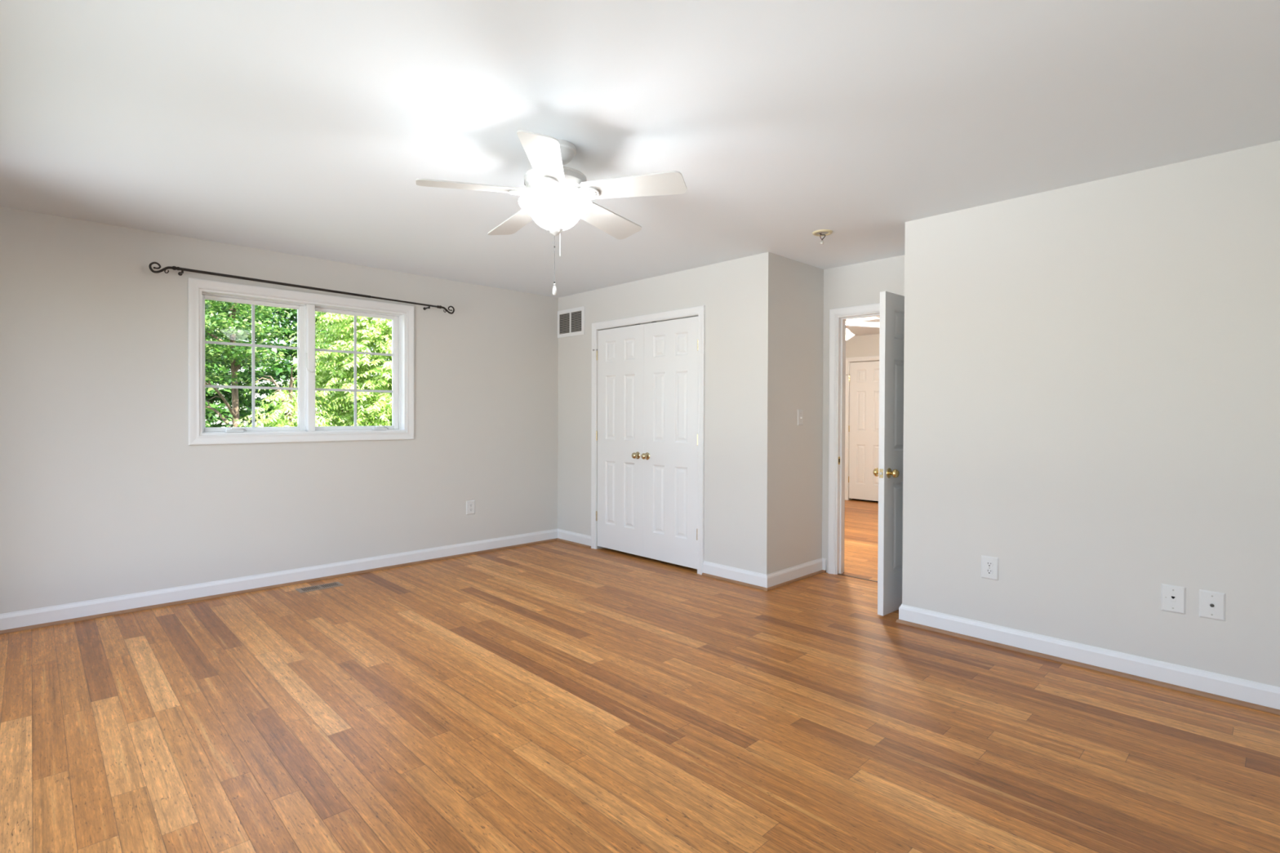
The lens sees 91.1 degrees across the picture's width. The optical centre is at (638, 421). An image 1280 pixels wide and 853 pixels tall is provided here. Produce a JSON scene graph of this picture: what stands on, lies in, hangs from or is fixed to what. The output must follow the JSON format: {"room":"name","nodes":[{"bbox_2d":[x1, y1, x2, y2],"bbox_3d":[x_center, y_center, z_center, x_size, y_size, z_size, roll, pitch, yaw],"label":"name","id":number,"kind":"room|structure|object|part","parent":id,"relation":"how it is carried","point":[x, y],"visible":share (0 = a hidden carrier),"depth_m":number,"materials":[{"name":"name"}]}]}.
{"room":"empty bedroom","nodes":[
{"label":"empty bedroom","id":0,"kind":"room"},
{"bbox_2d":[0,206,558,613],"bbox_3d":[-0.635,-0.025,6.602,9.500,2.440,0.140,0,1,-44],"label":"wall","id":1,"kind":"structure","parent":0,"point":[104,492],"depth_m":4.21,"materials":[{"name":"white paint"}]},
{"bbox_2d":[187,277,413,444],"bbox_3d":[-2.493,-0.404,4.786,1.558,1.118,0.158,0,1,-44],"label":"window","id":2,"kind":"structure","parent":1,"relation":"in","point":[306,428],"depth_m":4.76,"materials":[{"name":"white paint"}]},
{"bbox_2d":[204,304,297,426],"bbox_3d":[-2.801,-0.403,4.570,0.600,0.902,0.009,0,1,-44],"label":"grille","id":3,"kind":"object","parent":2,"relation":"attached to","point":[286,306],"depth_m":4.57,"materials":[{"name":"white plastic"}]},
{"bbox_3d":[-2.787,-0.403,4.580,0.680,0.948,0.035,0,1,-44],"label":"sash","id":4,"kind":"part","parent":2,"relation":"part of","materials":[{"name":"white plastic"}]},
{"bbox_3d":[-2.502,-0.442,4.765,0.047,0.152,0.017,0,1,10],"label":"lock lever","id":5,"kind":"part","parent":2,"relation":"part of","materials":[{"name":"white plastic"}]},
{"bbox_2d":[315,315,392,426],"bbox_3d":[-2.284,-0.406,5.070,0.616,0.902,0.009,0,1,-44],"label":"grille","id":6,"kind":"object","parent":2,"relation":"attached to","point":[390,317],"depth_m":5.07,"materials":[{"name":"white plastic"}]},
{"bbox_3d":[-2.283,-0.406,5.068,0.693,0.948,0.035,0,1,-44],"label":"sash","id":7,"kind":"part","parent":2,"relation":"part of","materials":[{"name":"white plastic"}]},
{"bbox_2d":[148,262,454,314],"bbox_3d":[-2.372,-0.970,4.738,2.102,0.099,0.104,0,1,-44],"label":"curtain rod","id":8,"kind":"object","parent":1,"relation":"attached to","point":[174,268],"visible":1,"depth_m":4.48,"materials":[{"name":"black metal"}]},
{"bbox_2d":[466,500,475,515],"bbox_3d":[-1.509,0.779,5.663,0.088,0.126,0.008,0,1,-44],"label":"wall outlet","id":9,"kind":"object","parent":1,"relation":"attached to","point":[470,504],"visible":1,"depth_m":5.66,"materials":[{"name":"white plastic"}]},
{"bbox_2d":[0,528,1279,715],"bbox_3d":[-0.028,1.178,3.002,5.076,0.111,5.900,0,1,-44],"label":"baseboard","id":10,"kind":"structure","parent":1,"relation":"attached to","point":[11,622],"depth_m":3.79,"materials":[{"name":"white paint"}]},
{"bbox_3d":[1.008,1.207,5.004,0.802,0.019,0.628,0,1,-44],"label":"shoe molding","id":11,"kind":"part","parent":10,"relation":"part of","materials":[{"name":"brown wood"}]},
{"bbox_2d":[0,499,1279,852],"bbox_3d":[1.461,1.284,4.444,9.500,0.120,6.180,0,1,-44],"label":"floor","id":12,"kind":"structure","parent":0,"point":[556,696],"depth_m":2.50,"materials":[{"name":"brown wood"}]},
{"bbox_2d":[295,582,343,593],"bbox_3d":[-2.316,1.207,4.572,0.294,0.005,0.140,0,1,-44],"label":"floor vent","id":13,"kind":"object","parent":12,"relation":"in","point":[333,584],"visible":1,"depth_m":4.56,"materials":[{"name":"brown metal"}]},
{"bbox_2d":[837,573,877,582],"bbox_3d":[1.859,1.220,4.727,0.026,0.004,0.765,0,1,-44],"label":"threshold","id":14,"kind":"object","parent":12,"relation":"on","point":[837,574],"visible":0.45,"depth_m":4.88,"materials":[{"name":"brown"}]},
{"bbox_2d":[0,0,1279,336],"bbox_3d":[1.469,-1.276,4.419,9.500,0.120,6.180,0,1,-44],"label":"ceiling","id":15,"kind":"structure","parent":0,"point":[308,128],"depth_m":2.42,"materials":[{"name":"white paint"}]},
{"bbox_2d":[415,129,686,295],"bbox_3d":[-0.370,-0.881,2.795,1.126,0.649,1.112,0,1,-44],"label":"ceiling fan","id":16,"kind":"object","parent":15,"relation":"hanging from","point":[557,196],"visible":1,"depth_m":2.67,"materials":[{"name":"white plastic"}]},
{"bbox_3d":[-0.701,-0.989,2.649,0.445,0.043,0.150,0,1,-19],"label":"blade","id":17,"kind":"part","parent":16,"relation":"part of","materials":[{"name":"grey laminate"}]},
{"bbox_3d":[-0.579,-0.975,3.051,0.148,0.051,0.445,1,-3,-37],"label":"blade","id":18,"kind":"part","parent":16,"relation":"part of","materials":[{"name":"grey laminate"}]},
{"bbox_3d":[-0.355,-1.002,2.409,0.149,0.037,0.446,0,1,-1],"label":"blade","id":19,"kind":"part","parent":16,"relation":"part of","materials":[{"name":"grey laminate"}]},
{"bbox_3d":[-0.369,-0.716,2.770,0.003,0.220,0.003,0,1,-44],"label":"pull chain","id":20,"kind":"part","parent":16,"relation":"part of","materials":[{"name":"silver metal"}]},
{"bbox_3d":[-0.369,-0.583,2.771,0.019,0.053,0.019,0,1,-44],"label":"chain pull","id":21,"kind":"part","parent":16,"relation":"part of","materials":[{"name":"white plastic"}]},
{"bbox_3d":[-0.364,-0.909,2.768,0.322,0.129,0.322,0,1,-44],"label":"lamp shade","id":22,"kind":"part","parent":16,"relation":"part of","materials":[{"name":"white glass"}]},
{"bbox_3d":[-0.159,-0.978,3.059,0.148,0.051,0.445,-2,-2,35],"label":"blade","id":23,"kind":"part","parent":16,"relation":"part of","materials":[{"name":"grey laminate"}]},
{"bbox_3d":[-0.021,-0.993,2.663,0.445,0.051,0.148,-1,-2,17],"label":"blade","id":24,"kind":"part","parent":16,"relation":"part of","materials":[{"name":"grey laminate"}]},
{"bbox_2d":[812,229,832,244],"bbox_3d":[1.183,-1.174,4.032,0.126,0.078,0.126,0,1,-44],"label":"sprinkler","id":25,"kind":"object","parent":15,"relation":"attached to","point":[820,233],"visible":1,"depth_m":4.03,"materials":[{"name":"beige metal"}]},
{"bbox_2d":[845,315,879,340],"bbox_3d":[1.998,-1.032,6.498,1.092,0.406,1.133,0,1,-44],"label":"ceiling fan","id":26,"kind":"object","parent":15,"relation":"hanging from","point":[861,322],"visible":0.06,"depth_m":6.50,"materials":[{"name":"white plastic"}]},
{"bbox_3d":[2.168,-0.893,6.470,0.117,0.129,0.122,0,1,-44],"label":"lamp shade","id":27,"kind":"part","parent":26,"relation":"part of","materials":[{"name":"white glass"}]},
{"bbox_3d":[2.172,-1.013,6.193,0.148,0.051,0.445,0,1,-24],"label":"blade","id":28,"kind":"part","parent":26,"relation":"part of","materials":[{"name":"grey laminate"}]},
{"bbox_3d":[2.381,-1.016,6.558,0.445,0.051,0.148,0,1,-6],"label":"blade","id":29,"kind":"part","parent":26,"relation":"part of","materials":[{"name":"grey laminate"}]},
{"bbox_2d":[775,254,823,571],"bbox_3d":[1.214,-0.002,4.886,0.661,2.440,0.115,0,1,-44],"label":"wall","id":30,"kind":"structure","parent":0,"point":[800,286],"depth_m":4.83,"materials":[{"name":"white paint"}]},
{"bbox_2d":[797,409,803,425],"bbox_3d":[1.254,-0.029,4.831,0.078,0.122,0.018,0,1,-44],"label":"light switch","id":31,"kind":"object","parent":30,"relation":"attached to","point":[800,412],"visible":1,"depth_m":4.83,"materials":[{"name":"white plastic"}]},
{"bbox_2d":[845,333,879,500],"bbox_3d":[4.839,-0.018,7.697,0.110,2.440,5.900,0,1,-44],"label":"wall","id":32,"kind":"structure","parent":0,"point":[867,345],"depth_m":9.22,"materials":[{"name":"white paint"}]},
{"bbox_2d":[844,355,879,500],"bbox_3d":[3.573,0.123,8.914,0.018,2.126,1.375,0,1,-44],"label":"door frame","id":33,"kind":"structure","parent":32,"relation":"attached to","point":[869,357],"depth_m":9.37,"materials":[{"name":"white paint"}]},
{"bbox_2d":[846,360,879,501],"bbox_3d":[3.341,0.138,9.150,0.097,2.030,0.662,0,1,-44],"label":"door","id":34,"kind":"structure","parent":32,"relation":"in","point":[864,376],"depth_m":9.20,"materials":[{"name":"white paint"}]},
{"bbox_2d":[822,254,904,572],"bbox_3d":[1.841,0.001,4.796,0.115,2.440,5.900,0,1,-44],"label":"wall","id":35,"kind":"structure","parent":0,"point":[860,283],"depth_m":4.93,"materials":[{"name":"white paint"}]},
{"bbox_2d":[827,302,879,574],"bbox_3d":[1.886,0.167,4.739,0.134,2.111,0.909,0,1,-44],"label":"door frame","id":36,"kind":"structure","parent":35,"relation":"attached to","point":[837,317],"depth_m":5.00,"materials":[{"name":"white paint"}]},
{"bbox_2d":[852,498,878,502],"bbox_3d":[4.911,-0.018,7.766,0.090,2.440,5.900,0,1,-44],"label":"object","id":37,"kind":"structure","parent":0,"point":[852,499],"depth_m":9.31,"materials":[{"name":"black"}]},
{"bbox_2d":[557,140,1279,687],"bbox_3d":[1.284,0.005,4.256,0.115,2.440,5.900,0,1,-44],"label":"wall","id":38,"kind":"structure","parent":0,"point":[1091,370],"depth_m":3.21,"materials":[{"name":"white paint"}]},
{"bbox_2d":[557,306,584,337],"bbox_3d":[-0.662,-0.969,6.168,0.010,0.270,0.422,0,1,-44],"label":"air vent","id":39,"kind":"object","parent":38,"relation":"in","point":[571,322],"visible":1,"depth_m":6.16,"materials":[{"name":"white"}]},
{"bbox_2d":[592,324,644,556],"bbox_3d":[-0.192,0.161,5.683,0.097,2.030,0.662,0,1,-44],"label":"door","id":40,"kind":"structure","parent":38,"relation":"in","point":[620,434],"depth_m":5.67,"materials":[{"name":"white paint"}]},
{"bbox_3d":[-0.030,0.300,5.481,0.048,0.055,0.055,0,1,-44],"label":"knob","id":41,"kind":"part","parent":40,"relation":"part of","materials":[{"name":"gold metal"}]},
{"bbox_2d":[591,305,705,574],"bbox_3d":[0.040,0.146,5.446,0.018,2.126,1.375,0,1,-44],"label":"door frame","id":42,"kind":"structure","parent":38,"relation":"attached to","point":[700,310],"depth_m":5.07,"materials":[{"name":"white paint"}]},
{"bbox_2d":[640,315,697,568],"bbox_3d":[0.256,0.167,5.219,0.097,2.030,0.626,0,1,-44],"label":"door","id":43,"kind":"structure","parent":38,"relation":"in","point":[669,456],"depth_m":5.22,"materials":[{"name":"white paint"}]},
{"bbox_3d":[0.052,0.301,5.396,0.048,0.055,0.055,0,1,-44],"label":"knob","id":44,"kind":"part","parent":43,"relation":"part of","materials":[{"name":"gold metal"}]},
{"bbox_2d":[873,291,904,616],"bbox_3d":[1.810,0.203,4.181,0.784,2.026,0.162,0,1,-41],"label":"door","id":45,"kind":"structure","parent":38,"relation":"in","point":[889,472],"depth_m":3.97,"materials":[{"name":"white paint"}]},
{"bbox_3d":[1.529,0.326,4.011,0.055,0.055,0.048,0,1,-41],"label":"knob","id":46,"kind":"part","parent":45,"relation":"part of","materials":[{"name":"gold metal"}]},
{"bbox_3d":[1.522,0.327,3.929,0.002,0.056,0.025,0,1,-41],"label":"latch plate","id":47,"kind":"part","parent":45,"relation":"part of","materials":[{"name":"gold metal"}]},
{"bbox_3d":[1.604,0.327,3.926,0.055,0.055,0.048,0,1,-41],"label":"knob","id":48,"kind":"part","parent":45,"relation":"part of","materials":[{"name":"gold metal"}]},
{"bbox_2d":[981,555,998,580],"bbox_3d":[1.950,0.814,3.484,0.008,0.126,0.088,0,1,-44],"label":"wall outlet","id":49,"kind":"object","parent":38,"relation":"attached to","point":[989,565],"visible":1,"depth_m":3.48,"materials":[{"name":"white plastic"}]},
{"bbox_2d":[986,568,992,574],"bbox_3d":[1.948,0.835,3.482,0.003,0.028,0.035,0,1,-44],"label":"receptacle","id":50,"kind":"object","parent":49,"relation":"attached to","point":[988,571],"depth_m":3.48,"materials":[{"name":"white plastic"}]},
{"bbox_2d":[986,561,992,567],"bbox_3d":[1.948,0.793,3.482,0.003,0.028,0.035,0,1,-44],"label":"receptacle","id":51,"kind":"object","parent":49,"relation":"attached to","point":[988,564],"depth_m":3.48,"materials":[{"name":"white plastic"}]},
{"bbox_2d":[1160,583,1186,614],"bbox_3d":[2.492,0.828,2.925,0.008,0.126,0.088,0,1,-44],"label":"phone jack","id":52,"kind":"object","parent":38,"relation":"attached to","point":[1173,597],"visible":1,"depth_m":2.92,"materials":[{"name":"white plastic"}]},
{"bbox_2d":[1170,595,1176,602],"bbox_3d":[2.490,0.825,2.923,0.003,0.030,0.020,0,1,-44],"label":"socket","id":53,"kind":"object","parent":52,"relation":"attached to","point":[1173,597],"depth_m":2.92,"materials":[{"name":"white plastic"}]},
{"bbox_2d":[1199,589,1225,621],"bbox_3d":[2.582,0.830,2.825,0.016,0.126,0.088,0,1,-44],"label":"jack","id":54,"kind":"object","parent":38,"relation":"attached to","point":[1211,604],"visible":1,"depth_m":2.83,"materials":[{"name":"white plastic"}]},
{"label":"outside","id":55,"kind":"structure","parent":0,"visible":0},
{"bbox_3d":[-16.575,4.082,22.654,60.000,0.200,44.700,0,1,-44],"label":"ground","id":56,"kind":"structure","parent":55,"visible":0},
{"bbox_2d":[204,301,245,427],"bbox_3d":[-12.153,-0.765,15.598,3.748,9.667,3.853,1,1,42],"label":"tree","id":57,"kind":"object","parent":56,"relation":"on","point":[209,390],"visible":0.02,"depth_m":16.16,"materials":[{"name":"green plant"}]},
{"bbox_2d":[206,412,272,426],"bbox_3d":[-6.956,1.990,10.620,2.592,4.290,2.800,0,1,-44],"label":"shrub","id":58,"kind":"object","parent":56,"relation":"on","point":[229,415],"visible":0.02,"depth_m":10.50,"materials":[{"name":"green plant"}]},
{"bbox_2d":[204,302,275,427],"bbox_3d":[-13.667,-1.284,20.035,3.785,10.605,3.718,0,1,-44],"label":"tree","id":59,"kind":"object","parent":56,"relation":"on","point":[227,395],"visible":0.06,"depth_m":19.95,"materials":[{"name":"green plant"}]},
{"bbox_2d":[204,299,297,426],"bbox_3d":[-8.919,0.421,13.066,4.164,7.367,3.566,1,1,31],"label":"maple tree","id":60,"kind":"object","parent":56,"relation":"on","point":[235,354],"visible":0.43,"depth_m":13.26,"materials":[{"name":"green plant"}]},
{"bbox_2d":[206,302,295,425],"bbox_3d":[-15.224,-1.812,24.696,3.780,11.558,3.708,0,1,-28],"label":"tree","id":61,"kind":"object","parent":56,"relation":"on","point":[273,321],"visible":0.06,"depth_m":24.32,"materials":[{"name":"green plant"}]},
{"bbox_2d":[233,366,344,431],"bbox_3d":[-5.100,1.698,9.144,2.068,4.916,1.679,1,1,32],"label":"tree","id":62,"kind":"object","parent":56,"relation":"on","point":[288,411],"visible":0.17,"depth_m":8.99,"materials":[{"name":"green plant"}]},
{"bbox_2d":[243,305,370,426],"bbox_3d":[-9.528,-0.988,18.319,3.850,10.076,3.705,1,1,41],"label":"tree","id":63,"kind":"object","parent":56,"relation":"on","point":[280,371],"visible":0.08,"depth_m":17.47,"materials":[{"name":"green plant"}]},
{"bbox_2d":[275,317,368,419],"bbox_3d":[-10.998,-1.276,22.636,3.860,10.554,3.689,0,1,-25],"label":"tree","id":64,"kind":"object","parent":56,"relation":"on","point":[280,380],"visible":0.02,"depth_m":21.88,"materials":[{"name":"green plant"}]},
{"bbox_2d":[283,311,391,430],"bbox_3d":[-4.721,0.507,12.232,3.929,7.243,3.896,0,1,7],"label":"tree","id":65,"kind":"object","parent":56,"relation":"on","point":[374,409],"visible":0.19,"depth_m":11.10,"materials":[{"name":"green plant"}]}
]}

